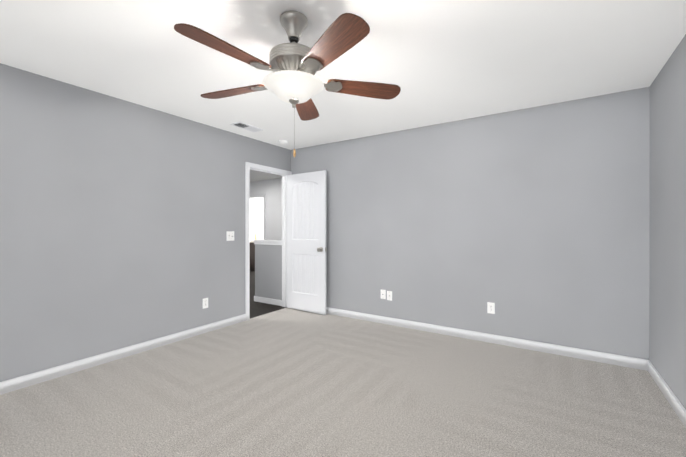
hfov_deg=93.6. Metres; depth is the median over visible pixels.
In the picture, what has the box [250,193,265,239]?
door frame
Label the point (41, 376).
baseboard
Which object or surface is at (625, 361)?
baseboard
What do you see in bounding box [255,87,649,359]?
wall
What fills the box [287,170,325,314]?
door
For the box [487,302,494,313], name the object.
electrical outlet
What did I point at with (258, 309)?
floor
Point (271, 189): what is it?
wall
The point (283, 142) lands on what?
smoke detector
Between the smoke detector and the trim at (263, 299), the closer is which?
the smoke detector
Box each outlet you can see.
[203,298,207,308]
[381,289,385,298]
[387,291,391,300]
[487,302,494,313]
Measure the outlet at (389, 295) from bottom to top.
0.118 m
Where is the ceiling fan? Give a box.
[174,11,400,156]
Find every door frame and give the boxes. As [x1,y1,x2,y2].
[245,162,291,320]
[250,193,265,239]
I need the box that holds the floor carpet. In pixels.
[0,308,685,456]
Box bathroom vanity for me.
[250,241,254,270]
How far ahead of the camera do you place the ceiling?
2.25 m
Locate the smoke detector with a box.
[279,140,287,144]
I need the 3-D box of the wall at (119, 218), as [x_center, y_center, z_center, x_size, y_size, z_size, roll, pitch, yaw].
[-2.116,0.001,3.112,0.120,2.440,4.840,0,0,33]
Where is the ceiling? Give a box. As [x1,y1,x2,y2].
[0,0,685,181]
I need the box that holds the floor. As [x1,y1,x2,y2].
[250,271,286,317]
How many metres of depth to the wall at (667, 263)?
2.29 m
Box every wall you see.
[0,63,290,381]
[250,178,281,239]
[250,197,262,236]
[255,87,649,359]
[649,34,685,408]
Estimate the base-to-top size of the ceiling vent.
0.008 m
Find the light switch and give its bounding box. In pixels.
[226,231,233,240]
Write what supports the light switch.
attached to the wall at (119, 218)
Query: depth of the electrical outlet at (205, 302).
3.77 m
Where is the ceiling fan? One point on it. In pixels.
(294, 65)
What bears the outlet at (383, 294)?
attached to the wall at (532, 223)
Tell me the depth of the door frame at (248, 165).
4.48 m
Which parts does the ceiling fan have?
blade, blade, motor, lamp shade, chain, blade, blade, blade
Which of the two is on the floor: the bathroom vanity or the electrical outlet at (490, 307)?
the bathroom vanity
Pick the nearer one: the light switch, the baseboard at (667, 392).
the baseboard at (667, 392)
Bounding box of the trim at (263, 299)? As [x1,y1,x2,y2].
[253,240,281,305]
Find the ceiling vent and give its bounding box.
[230,122,262,131]
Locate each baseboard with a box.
[0,314,245,394]
[326,307,643,369]
[644,359,685,427]
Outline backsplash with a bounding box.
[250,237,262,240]
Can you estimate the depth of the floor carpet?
2.27 m

